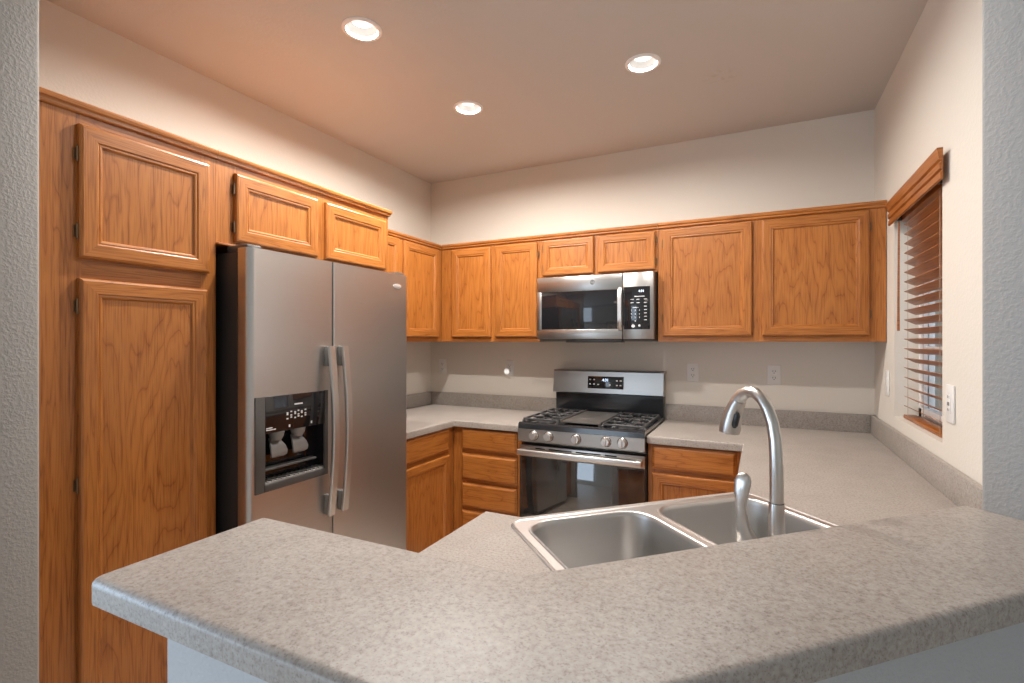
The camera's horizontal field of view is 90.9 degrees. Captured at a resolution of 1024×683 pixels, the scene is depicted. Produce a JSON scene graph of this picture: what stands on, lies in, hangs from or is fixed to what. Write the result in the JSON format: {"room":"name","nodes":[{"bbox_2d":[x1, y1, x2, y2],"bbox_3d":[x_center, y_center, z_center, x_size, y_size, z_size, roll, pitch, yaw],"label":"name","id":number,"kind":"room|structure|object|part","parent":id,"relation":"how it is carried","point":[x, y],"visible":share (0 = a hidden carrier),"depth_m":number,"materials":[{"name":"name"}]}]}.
{"room":"kitchen","nodes":[
{"label":"kitchen","id":0,"kind":"room"},
{"bbox_2d":[0,0,38,682],"bbox_3d":[-2.937,0.069,2.071,3.717,2.705,0.160,0,0,26],"label":"wall","id":1,"kind":"structure","parent":0,"point":[19,19],"depth_m":1.28,"materials":[{"name":"grey paint"}]},
{"bbox_2d":[39,0,430,394],"bbox_3d":[-1.336,0.069,2.903,0.150,2.705,2.750,0,0,26],"label":"wall","id":2,"kind":"structure","parent":0,"point":[80,59],"depth_m":2.47,"materials":[{"name":"beige paint"}]},
{"bbox_2d":[216,150,392,271],"bbox_3d":[-1.139,-0.531,2.420,0.628,0.346,0.972,0,0,26],"label":"upper cabinet","id":3,"kind":"object","parent":2,"relation":"attached to","point":[267,208],"visible":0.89,"depth_m":2.15,"materials":[{"name":"brown wood"}]},
{"bbox_3d":[-0.964,-0.508,2.089,0.020,0.260,0.395,0,0,26],"label":"door","id":4,"kind":"part","parent":3,"relation":"part of","materials":[{"name":"brown wood"}]},
{"bbox_3d":[-0.966,-0.508,2.090,0.006,0.148,0.283,0,0,26],"label":"panel","id":5,"kind":"part","parent":3,"relation":"part of","materials":[{"name":"brown wood"}]},
{"bbox_3d":[-1.136,-0.687,2.419,0.618,0.034,0.972,0,0,26],"label":"crown trim","id":6,"kind":"part","parent":3,"relation":"part of","materials":[{"name":"brown wood"}]},
{"bbox_3d":[-0.764,-0.508,2.493,0.020,0.260,0.412,0,0,26],"label":"door","id":7,"kind":"part","parent":3,"relation":"part of","materials":[{"name":"brown wood"}]},
{"bbox_3d":[-0.766,-0.508,2.494,0.006,0.148,0.300,0,0,26],"label":"panel","id":8,"kind":"part","parent":3,"relation":"part of","materials":[{"name":"brown wood"}]},
{"bbox_2d":[388,229,441,341],"bbox_3d":[-0.791,-0.352,3.469,0.322,0.705,1.247,0,0,26],"label":"upper cabinet","id":9,"kind":"object","parent":2,"relation":"attached to","point":[418,259],"visible":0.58,"depth_m":3.46,"materials":[{"name":"brown wood"}]},
{"bbox_3d":[-0.822,-0.347,3.070,0.006,0.521,0.303,0,0,26],"label":"panel","id":10,"kind":"part","parent":9,"relation":"part of","materials":[{"name":"brown wood"}]},
{"bbox_3d":[-0.820,-0.347,3.069,0.020,0.633,0.415,0,0,26],"label":"door","id":11,"kind":"part","parent":9,"relation":"part of","materials":[{"name":"brown wood"}]},
{"bbox_3d":[-0.724,-0.687,3.268,0.022,0.034,0.917,0,0,26],"label":"crown trim","id":12,"kind":"part","parent":9,"relation":"part of","materials":[{"name":"brown wood"}]},
{"bbox_3d":[-0.621,-0.347,3.470,0.020,0.633,0.396,0,0,26],"label":"door","id":13,"kind":"part","parent":9,"relation":"part of","materials":[{"name":"brown wood"}]},
{"bbox_3d":[-0.624,-0.347,3.471,0.006,0.521,0.284,0,0,26],"label":"panel","id":14,"kind":"part","parent":9,"relation":"part of","materials":[{"name":"brown wood"}]},
{"bbox_2d":[407,392,430,408],"bbox_3d":[-0.932,0.456,3.523,0.020,0.102,1.232,0,0,26],"label":"backsplash","id":15,"kind":"structure","parent":2,"relation":"attached to","point":[419,399],"depth_m":3.92,"materials":[{"name":"stone"}]},
{"bbox_2d":[47,0,927,183],"bbox_3d":[-1.851,-1.333,0.508,7.350,0.100,7.800,0,0,26],"label":"ceiling","id":16,"kind":"structure","parent":0,"point":[552,83],"depth_m":2.35,"materials":[{"name":"paint"}]},
{"bbox_2d":[341,17,381,41],"bbox_3d":[-0.616,-1.329,2.070,0.162,0.106,0.162,0,0,26],"label":"recessed light","id":17,"kind":"object","parent":16,"relation":"in","point":[363,29],"visible":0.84,"depth_m":2.10,"materials":[{"name":"white"}]},
{"bbox_2d":[454,100,482,114],"bbox_3d":[-0.239,-1.329,2.762,0.162,0.106,0.162,0,0,26],"label":"recessed light","id":18,"kind":"object","parent":16,"relation":"in","point":[466,107],"visible":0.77,"depth_m":2.80,"materials":[{"name":"white plastic"}]},
{"bbox_2d":[625,53,660,72],"bbox_3d":[0.603,-1.329,2.322,0.162,0.106,0.162,0,0,26],"label":"recessed light","id":19,"kind":"object","parent":16,"relation":"in","point":[644,62],"visible":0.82,"depth_m":2.35,"materials":[{"name":"white plastic"}]},
{"bbox_2d":[167,622,1023,682],"bbox_3d":[0.235,0.905,0.799,1.585,1.033,0.425,0,0,-3],"label":"wall","id":20,"kind":"structure","parent":0,"point":[997,656],"depth_m":0.82,"materials":[{"name":"grey paint"}]},
{"bbox_2d":[92,506,1023,682],"bbox_3d":[0.219,0.370,0.757,1.690,0.037,0.592,0,0,-3],"label":"countertop","id":21,"kind":"structure","parent":20,"relation":"on","point":[269,600],"depth_m":0.68,"materials":[{"name":"stone"}]},
{"bbox_2d":[431,109,874,519],"bbox_3d":[0.974,0.069,3.379,3.870,2.705,0.150,0,0,26],"label":"wall","id":22,"kind":"structure","parent":0,"point":[827,161],"depth_m":3.23,"materials":[{"name":"beige paint"}]},
{"bbox_2d":[439,359,445,373],"bbox_3d":[-0.557,0.200,4.046,0.070,0.115,0.009,0,0,26],"label":"wall outlet","id":23,"kind":"object","parent":22,"relation":"attached to","point":[442,362],"visible":1,"depth_m":4.04,"materials":[{"name":"white plastic"}]},
{"bbox_2d":[441,235,542,341],"bbox_3d":[-0.104,-0.352,3.646,0.784,0.705,0.322,0,0,26],"label":"upper cabinet","id":24,"kind":"object","parent":22,"relation":"attached to","point":[489,287],"visible":0.74,"depth_m":3.50,"materials":[{"name":"brown wood"}]},
{"bbox_3d":[-0.290,-0.344,3.571,0.210,0.516,0.006,0,0,26],"label":"panel","id":25,"kind":"part","parent":24,"relation":"part of","materials":[{"name":"brown wood"}]},
{"bbox_3d":[-0.291,-0.344,3.569,0.322,0.628,0.020,0,0,26],"label":"door","id":26,"kind":"part","parent":24,"relation":"part of","materials":[{"name":"brown wood"}]},
{"bbox_3d":[-0.163,-0.687,3.509,0.768,0.034,0.022,0,0,26],"label":"crown trim","id":27,"kind":"part","parent":24,"relation":"part of","materials":[{"name":"brown wood"}]},
{"bbox_3d":[0.028,-0.344,3.414,0.204,0.516,0.006,0,0,26],"label":"panel","id":28,"kind":"part","parent":24,"relation":"part of","materials":[{"name":"brown wood"}]},
{"bbox_3d":[0.027,-0.344,3.412,0.316,0.628,0.020,0,0,26],"label":"door","id":29,"kind":"part","parent":24,"relation":"part of","materials":[{"name":"brown wood"}]},
{"bbox_2d":[430,391,555,410],"bbox_3d":[-0.169,0.456,3.846,1.101,0.102,0.020,0,0,26],"label":"backsplash","id":30,"kind":"structure","parent":22,"relation":"attached to","point":[527,403],"depth_m":3.82,"materials":[{"name":"stone"}]},
{"bbox_2d":[506,360,513,375],"bbox_3d":[-0.017,0.200,3.780,0.070,0.115,0.009,0,0,26],"label":"wall outlet","id":31,"kind":"object","parent":22,"relation":"attached to","point":[509,363],"visible":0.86,"depth_m":3.78,"materials":[{"name":"white plastic"}]},
{"bbox_2d":[539,223,657,277],"bbox_3d":[0.591,-0.560,3.302,0.763,0.288,0.322,0,0,26],"label":"upper cabinet","id":32,"kind":"object","parent":22,"relation":"attached to","point":[626,249],"visible":0.95,"depth_m":3.14,"materials":[{"name":"brown wood"}]},
{"bbox_3d":[0.360,-0.546,3.250,0.248,0.132,0.006,0,0,26],"label":"panel","id":33,"kind":"part","parent":32,"relation":"part of","materials":[{"name":"brown wood"}]},
{"bbox_3d":[0.359,-0.546,3.248,0.348,0.232,0.020,0,0,26],"label":"door","id":34,"kind":"part","parent":32,"relation":"part of","materials":[{"name":"brown wood"}]},
{"bbox_2d":[537,271,657,341],"bbox_3d":[0.573,-0.204,3.263,0.742,0.420,0.405,0,0,26],"label":"microwave","id":35,"kind":"object","parent":32,"relation":"attached to","point":[620,307],"visible":0.99,"depth_m":3.09,"materials":[{"name":"grey metal"}]},
{"bbox_3d":[0.420,-0.212,3.164,0.556,0.396,0.034,0,0,26],"label":"door","id":36,"kind":"part","parent":35,"relation":"part of","materials":[{"name":"metal"}]},
{"bbox_3d":[0.580,-0.004,3.278,0.702,0.009,0.280,0,0,26],"label":"underside panel","id":37,"kind":"part","parent":35,"relation":"part of","materials":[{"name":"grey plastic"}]},
{"bbox_3d":[0.645,-0.197,3.017,0.026,0.256,0.027,0,0,26],"label":"handle","id":38,"kind":"part","parent":35,"relation":"part of","materials":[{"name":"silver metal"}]},
{"bbox_2d":[631,296,646,327],"bbox_3d":[0.750,-0.176,2.979,0.096,0.187,0.001,0,0,26],"label":"print","id":39,"kind":"object","parent":35,"relation":"attached to","point":[638,303],"depth_m":2.98,"materials":[{"name":"grey"}]},
{"bbox_3d":[0.525,-0.687,3.169,0.763,0.034,0.022,0,0,26],"label":"crown trim","id":40,"kind":"part","parent":32,"relation":"part of","materials":[{"name":"brown wood"}]},
{"bbox_3d":[0.698,-0.546,3.083,0.250,0.132,0.006,0,0,26],"label":"panel","id":41,"kind":"part","parent":32,"relation":"part of","materials":[{"name":"brown wood"}]},
{"bbox_3d":[0.697,-0.546,3.081,0.350,0.232,0.020,0,0,26],"label":"door","id":42,"kind":"part","parent":32,"relation":"part of","materials":[{"name":"brown wood"}]},
{"bbox_2d":[687,363,698,381],"bbox_3d":[1.150,0.197,3.203,0.070,0.115,0.009,0,0,26],"label":"wall outlet","id":43,"kind":"object","parent":22,"relation":"attached to","point":[692,368],"visible":1,"depth_m":3.20,"materials":[{"name":"white plastic"}]},
{"bbox_2d":[666,404,870,432],"bbox_3d":[1.499,0.456,3.021,1.111,0.102,0.020,0,0,26],"label":"backsplash","id":44,"kind":"structure","parent":22,"relation":"attached to","point":[844,422],"depth_m":2.95,"materials":[{"name":"stone"}]},
{"bbox_2d":[658,200,886,341],"bbox_3d":[1.433,-0.352,2.886,1.110,0.705,0.322,0,0,26],"label":"upper cabinet","id":45,"kind":"object","parent":22,"relation":"attached to","point":[813,274],"visible":0.99,"depth_m":2.72,"materials":[{"name":"brown wood"}]},
{"bbox_3d":[1.109,-0.346,2.880,0.365,0.520,0.006,0,0,26],"label":"panel","id":46,"kind":"part","parent":45,"relation":"part of","materials":[{"name":"brown wood"}]},
{"bbox_3d":[1.108,-0.346,2.878,0.477,0.632,0.020,0,0,26],"label":"door","id":47,"kind":"part","parent":45,"relation":"part of","materials":[{"name":"brown wood"}]},
{"bbox_3d":[1.367,-0.687,2.753,1.110,0.034,0.022,0,0,26],"label":"crown trim","id":48,"kind":"part","parent":45,"relation":"part of","materials":[{"name":"brown wood"}]},
{"bbox_3d":[1.583,-0.346,2.646,0.373,0.520,0.006,0,0,26],"label":"panel","id":49,"kind":"part","parent":45,"relation":"part of","materials":[{"name":"brown wood"}]},
{"bbox_3d":[1.582,-0.346,2.643,0.485,0.632,0.020,0,0,26],"label":"door","id":50,"kind":"part","parent":45,"relation":"part of","materials":[{"name":"brown wood"}]},
{"bbox_2d":[767,365,780,384],"bbox_3d":[1.560,0.200,3.000,0.070,0.115,0.009,0,0,26],"label":"wall outlet","id":51,"kind":"object","parent":22,"relation":"attached to","point":[773,371],"visible":1,"depth_m":3.00,"materials":[{"name":"white plastic"}]},
{"bbox_2d":[875,0,981,484],"bbox_3d":[1.651,0.069,1.901,0.150,2.705,1.900,0,0,26],"label":"wall","id":52,"kind":"structure","parent":0,"point":[931,99],"depth_m":1.73,"materials":[{"name":"beige paint"}]},
{"bbox_2d":[885,370,889,395],"bbox_3d":[1.855,0.204,2.492,0.008,0.125,0.074,0,0,26],"label":"wall switch","id":53,"kind":"object","parent":52,"relation":"attached to","point":[887,372],"visible":1,"depth_m":2.48,"materials":[{"name":"white plastic"}]},
{"bbox_2d":[886,147,942,437],"bbox_3d":[1.646,-0.151,2.013,0.109,1.000,0.773,0,0,26],"label":"window blind","id":54,"kind":"object","parent":52,"relation":"attached to","point":[918,202],"visible":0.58,"depth_m":2.04,"materials":[{"name":"brown wood"}]},
{"bbox_3d":[1.676,0.341,2.017,0.050,0.016,0.626,0,0,26],"label":"rail","id":55,"kind":"part","parent":54,"relation":"part of","materials":[{"name":"brown wood"}]},
{"bbox_2d":[871,415,981,509],"bbox_3d":[1.579,0.456,1.953,0.020,0.102,1.821,0,0,26],"label":"backsplash","id":56,"kind":"structure","parent":52,"relation":"attached to","point":[958,487],"depth_m":1.78,"materials":[{"name":"stone"}]},
{"bbox_2d":[919,277,941,426],"bbox_3d":[1.749,-0.128,2.007,0.050,0.960,0.698,0,0,26],"label":"window","id":57,"kind":"structure","parent":52,"relation":"in","point":[934,413],"depth_m":2.23,"materials":[{"name":"glass"}]},
{"bbox_3d":[1.749,-0.128,2.007,0.004,0.860,0.598,0,0,26],"label":"pane","id":58,"kind":"part","parent":57,"relation":"part of","materials":[{"name":"clear glass"}]},
{"bbox_2d":[946,384,954,423],"bbox_3d":[1.445,0.206,1.663,0.010,0.125,0.078,0,0,26],"label":"wall outlet","id":59,"kind":"object","parent":52,"relation":"attached to","point":[950,389],"visible":1,"depth_m":1.65,"materials":[{"name":"white plastic"}]},
{"bbox_2d":[947,393,950,413],"bbox_3d":[1.443,0.206,1.664,0.003,0.066,0.033,0,0,26],"label":"receptacle","id":60,"kind":"object","parent":59,"relation":"attached to","point":[948,394],"depth_m":1.66,"materials":[{"name":"grey plastic"}]},
{"bbox_2d":[982,0,1023,520],"bbox_3d":[1.773,0.069,1.248,1.622,2.705,0.143,0,0,-19],"label":"wall","id":61,"kind":"structure","parent":0,"point":[1002,20],"depth_m":1.02,"materials":[{"name":"grey paint"}]},
{"bbox_3d":[-1.851,1.472,0.508,7.350,0.100,7.800,0,0,26],"label":"floor","id":62,"kind":"structure","parent":0,"visible":0},
{"bbox_2d":[39,87,218,682],"bbox_3d":[-1.474,0.359,1.743,0.628,2.126,0.538,0,0,26],"label":"pantry cabinet","id":63,"kind":"object","parent":62,"relation":"on","point":[127,206],"visible":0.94,"depth_m":1.55,"materials":[{"name":"brown wood"}]},
{"bbox_3d":[-1.204,-0.687,1.609,0.022,0.034,0.538,0,0,26],"label":"crown trim","id":64,"kind":"part","parent":63,"relation":"part of","materials":[{"name":"brown wood"}]},
{"bbox_3d":[-1.183,0.545,1.644,0.020,1.463,0.380,0,0,26],"label":"door","id":65,"kind":"part","parent":63,"relation":"part of","materials":[{"name":"brown wood"}]},
{"bbox_3d":[-1.182,-0.442,1.648,0.020,0.393,0.388,0,0,26],"label":"door","id":66,"kind":"part","parent":63,"relation":"part of","materials":[{"name":"brown wood"}]},
{"bbox_3d":[-1.186,0.545,1.645,0.006,1.351,0.268,0,0,26],"label":"panel","id":67,"kind":"part","parent":63,"relation":"part of","materials":[{"name":"brown wood"}]},
{"bbox_3d":[-1.184,-0.442,1.649,0.006,0.281,0.276,0,0,26],"label":"panel","id":68,"kind":"part","parent":63,"relation":"part of","materials":[{"name":"brown wood"}]},
{"bbox_2d":[216,244,406,549],"bbox_3d":[-1.042,0.532,2.372,0.788,1.779,0.915,0,0,26],"label":"refrigerator","id":69,"kind":"object","parent":62,"relation":"on","point":[311,353],"visible":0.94,"depth_m":2.07,"materials":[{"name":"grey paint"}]},
{"bbox_3d":[-0.888,0.500,2.006,0.061,1.684,0.395,0,0,26],"label":"freezer door","id":70,"kind":"part","parent":69,"relation":"part of","materials":[{"name":"metal"}]},
{"bbox_2d":[266,402,311,430],"bbox_3d":[-0.866,0.289,1.968,0.001,0.090,0.214,0,0,26],"label":"print","id":71,"kind":"object","parent":69,"relation":"attached to","point":[280,416],"depth_m":1.96,"materials":[{"name":"grey"}]},
{"bbox_3d":[-0.861,0.384,1.989,0.008,0.356,0.344,0,0,26],"label":"dispenser frame","id":72,"kind":"part","parent":69,"relation":"part of","materials":[{"name":"grey plastic"}]},
{"bbox_3d":[-0.878,0.276,2.010,0.058,0.138,0.286,0,0,26],"label":"control panel","id":73,"kind":"part","parent":69,"relation":"part of","materials":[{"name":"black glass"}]},
{"bbox_3d":[-0.775,0.062,2.131,0.032,0.085,0.024,0,0,26],"label":"handle mount","id":74,"kind":"part","parent":69,"relation":"part of","materials":[{"name":"grey plastic"}]},
{"bbox_3d":[-0.775,0.689,2.131,0.032,0.085,0.024,0,0,26],"label":"handle mount","id":75,"kind":"part","parent":69,"relation":"part of","materials":[{"name":"grey plastic"}]},
{"bbox_3d":[-0.751,0.376,2.119,0.043,0.714,0.033,0,0,26],"label":"handle","id":76,"kind":"part","parent":69,"relation":"part of","materials":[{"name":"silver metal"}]},
{"bbox_3d":[-0.741,0.062,2.200,0.032,0.085,0.024,0,0,26],"label":"handle mount","id":77,"kind":"part","parent":69,"relation":"part of","materials":[{"name":"grey plastic"}]},
{"bbox_3d":[-0.741,0.689,2.200,0.032,0.085,0.024,0,0,26],"label":"handle mount","id":78,"kind":"part","parent":69,"relation":"part of","materials":[{"name":"grey plastic"}]},
{"bbox_3d":[-0.717,0.376,2.188,0.043,0.714,0.033,0,0,26],"label":"handle","id":79,"kind":"part","parent":69,"relation":"part of","materials":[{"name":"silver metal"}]},
{"bbox_3d":[-0.684,0.500,2.419,0.061,1.684,0.514,0,0,26],"label":"door","id":80,"kind":"part","parent":69,"relation":"part of","materials":[{"name":"metal"}]},
{"bbox_2d":[407,427,452,552],"bbox_3d":[-0.790,0.985,3.126,0.628,0.874,0.642,0,0,26],"label":"base cabinet","id":81,"kind":"object","parent":62,"relation":"on","point":[430,455],"visible":0.35,"depth_m":3.03,"materials":[{"name":"brown wood"}]},
{"bbox_3d":[-0.526,1.009,2.981,0.006,0.463,0.420,0,0,26],"label":"panel","id":82,"kind":"part","parent":81,"relation":"part of","materials":[{"name":"brown wood"}]},
{"bbox_3d":[-0.523,0.627,2.980,0.020,0.142,0.532,0,0,26],"label":"drawer","id":83,"kind":"part","parent":81,"relation":"part of","materials":[{"name":"brown wood"}]},
{"bbox_3d":[-0.523,1.009,2.980,0.020,0.575,0.532,0,0,26],"label":"door","id":84,"kind":"part","parent":81,"relation":"part of","materials":[{"name":"brown wood"}]},
{"bbox_2d":[407,391,555,438],"bbox_3d":[-0.443,0.476,3.293,1.101,0.142,1.253,0,0,26],"label":"countertop","id":85,"kind":"structure","parent":81,"relation":"on","point":[427,412],"depth_m":3.65,"materials":[{"name":"stone"}]},
{"bbox_2d":[454,426,522,530],"bbox_3d":[-0.031,0.985,3.440,0.490,0.874,0.628,0,0,26],"label":"base cabinet","id":86,"kind":"object","parent":62,"relation":"on","point":[486,461],"visible":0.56,"depth_m":3.17,"materials":[{"name":"brown wood"}]},
{"bbox_3d":[-0.146,1.188,3.157,0.394,0.217,0.020,0,0,26],"label":"drawer","id":87,"kind":"part","parent":86,"relation":"part of","materials":[{"name":"brown wood"}]},
{"bbox_3d":[-0.146,0.981,3.157,0.394,0.154,0.020,0,0,26],"label":"drawer","id":88,"kind":"part","parent":86,"relation":"part of","materials":[{"name":"brown wood"}]},
{"bbox_3d":[-0.146,0.800,3.157,0.394,0.164,0.020,0,0,26],"label":"drawer","id":89,"kind":"part","parent":86,"relation":"part of","materials":[{"name":"brown wood"}]},
{"bbox_3d":[-0.146,0.627,3.157,0.394,0.134,0.020,0,0,26],"label":"drawer","id":90,"kind":"part","parent":86,"relation":"part of","materials":[{"name":"brown wood"}]},
{"bbox_2d":[517,369,665,516],"bbox_3d":[0.508,0.793,3.122,0.746,1.198,0.700,0,0,26],"label":"gas range","id":91,"kind":"object","parent":62,"relation":"on","point":[590,452],"visible":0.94,"depth_m":2.94,"materials":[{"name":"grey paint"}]},
{"bbox_3d":[0.123,0.552,2.951,0.054,0.054,0.030,0,0,26],"label":"knob","id":92,"kind":"part","parent":91,"relation":"part of","materials":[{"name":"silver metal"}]},
{"bbox_3d":[0.206,0.552,2.909,0.054,0.054,0.030,0,0,26],"label":"knob","id":93,"kind":"part","parent":91,"relation":"part of","materials":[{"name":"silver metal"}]},
{"bbox_3d":[0.357,0.552,2.835,0.054,0.054,0.030,0,0,26],"label":"knob","id":94,"kind":"part","parent":91,"relation":"part of","materials":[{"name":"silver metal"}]},
{"bbox_3d":[0.365,0.651,2.833,0.730,0.034,0.057,0,0,26],"label":"handle","id":95,"kind":"part","parent":91,"relation":"part of","materials":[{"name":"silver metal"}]},
{"bbox_3d":[0.386,0.560,2.875,0.746,0.084,0.074,0,0,26],"label":"control panel","id":96,"kind":"part","parent":91,"relation":"part of","materials":[{"name":"metal"}]},
{"bbox_3d":[0.389,0.901,2.882,0.742,0.571,0.055,0,0,26],"label":"oven door","id":97,"kind":"part","parent":91,"relation":"part of","materials":[{"name":"black glass"}]},
{"bbox_2d":[518,408,662,438],"bbox_3d":[0.499,0.490,3.105,0.746,0.065,0.582,0,0,26],"label":"cooktop","id":98,"kind":"object","parent":91,"relation":"in","point":[585,424],"depth_m":2.95,"materials":[{"name":"metal"}]},
{"bbox_3d":[0.511,0.552,2.759,0.054,0.054,0.030,0,0,26],"label":"knob","id":99,"kind":"part","parent":91,"relation":"part of","materials":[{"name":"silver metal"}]},
{"bbox_3d":[0.624,0.275,3.361,0.244,0.082,0.016,0,0,26],"label":"display panel","id":100,"kind":"part","parent":91,"relation":"part of","materials":[{"name":"black glass"}]},
{"bbox_3d":[0.593,0.552,2.719,0.054,0.054,0.030,0,0,26],"label":"knob","id":101,"kind":"part","parent":91,"relation":"part of","materials":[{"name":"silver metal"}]},
{"bbox_2d":[648,443,741,501],"bbox_3d":[1.086,0.985,2.888,0.484,0.874,0.628,0,0,26],"label":"base cabinet","id":102,"kind":"object","parent":62,"relation":"on","point":[674,472],"visible":0.34,"depth_m":2.62,"materials":[{"name":"brown wood"}]},
{"bbox_3d":[0.941,1.001,2.620,0.413,0.591,0.020,0,0,26],"label":"door","id":103,"kind":"part","parent":102,"relation":"part of","materials":[{"name":"brown wood"}]},
{"bbox_3d":[0.941,0.621,2.620,0.413,0.125,0.020,0,0,26],"label":"drawer","id":104,"kind":"part","parent":102,"relation":"part of","materials":[{"name":"brown wood"}]},
{"bbox_3d":[0.942,1.001,2.622,0.301,0.479,0.006,0,0,26],"label":"panel","id":105,"kind":"part","parent":102,"relation":"part of","materials":[{"name":"brown wood"}]},
{"bbox_3d":[0.671,0.935,1.648,2.375,0.774,1.298,0,0,-19],"label":"base cabinet","id":106,"kind":"object","parent":62,"relation":"on","visible":0},
{"bbox_2d":[420,404,981,575],"bbox_3d":[0.814,0.476,1.853,1.303,0.142,2.721,0,0,26],"label":"countertop","id":107,"kind":"structure","parent":106,"relation":"on","point":[840,468],"depth_m":1.89,"materials":[{"name":"stone"}]},
{"bbox_2d":[511,494,837,570],"bbox_3d":[0.475,0.597,1.279,0.845,0.196,0.556,0,0,-19],"label":"sink","id":108,"kind":"object","parent":107,"relation":"in","point":[572,540],"visible":0.23,"depth_m":1.45,"materials":[{"name":"metal"}]},
{"bbox_3d":[0.273,0.595,1.248,0.386,0.192,0.430,0,0,-19],"label":"bowl","id":109,"kind":"part","parent":108,"relation":"part of","materials":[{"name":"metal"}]},
{"bbox_3d":[0.655,0.595,1.377,0.386,0.192,0.430,0,0,-19],"label":"bowl","id":110,"kind":"part","parent":108,"relation":"part of","materials":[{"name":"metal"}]},
{"bbox_2d":[719,386,784,541],"bbox_3d":[0.548,0.302,1.135,0.125,0.399,0.203,0,0,12],"label":"kitchen faucet","id":111,"kind":"object","parent":107,"relation":"on","point":[731,421],"visible":0.77,"depth_m":1.08,"materials":[{"name":"silver metal"}]},
{"bbox_3d":[0.521,0.377,1.070,0.105,0.204,0.048,0,0,-10],"label":"lever","id":112,"kind":"part","parent":111,"relation":"part of","materials":[{"name":"silver metal"}]},
{"bbox_3d":[0.555,0.225,1.140,0.032,0.245,0.138,0,0,-20],"label":"spout","id":113,"kind":"part","parent":111,"relation":"part of","materials":[{"name":"silver metal"}]}
]}

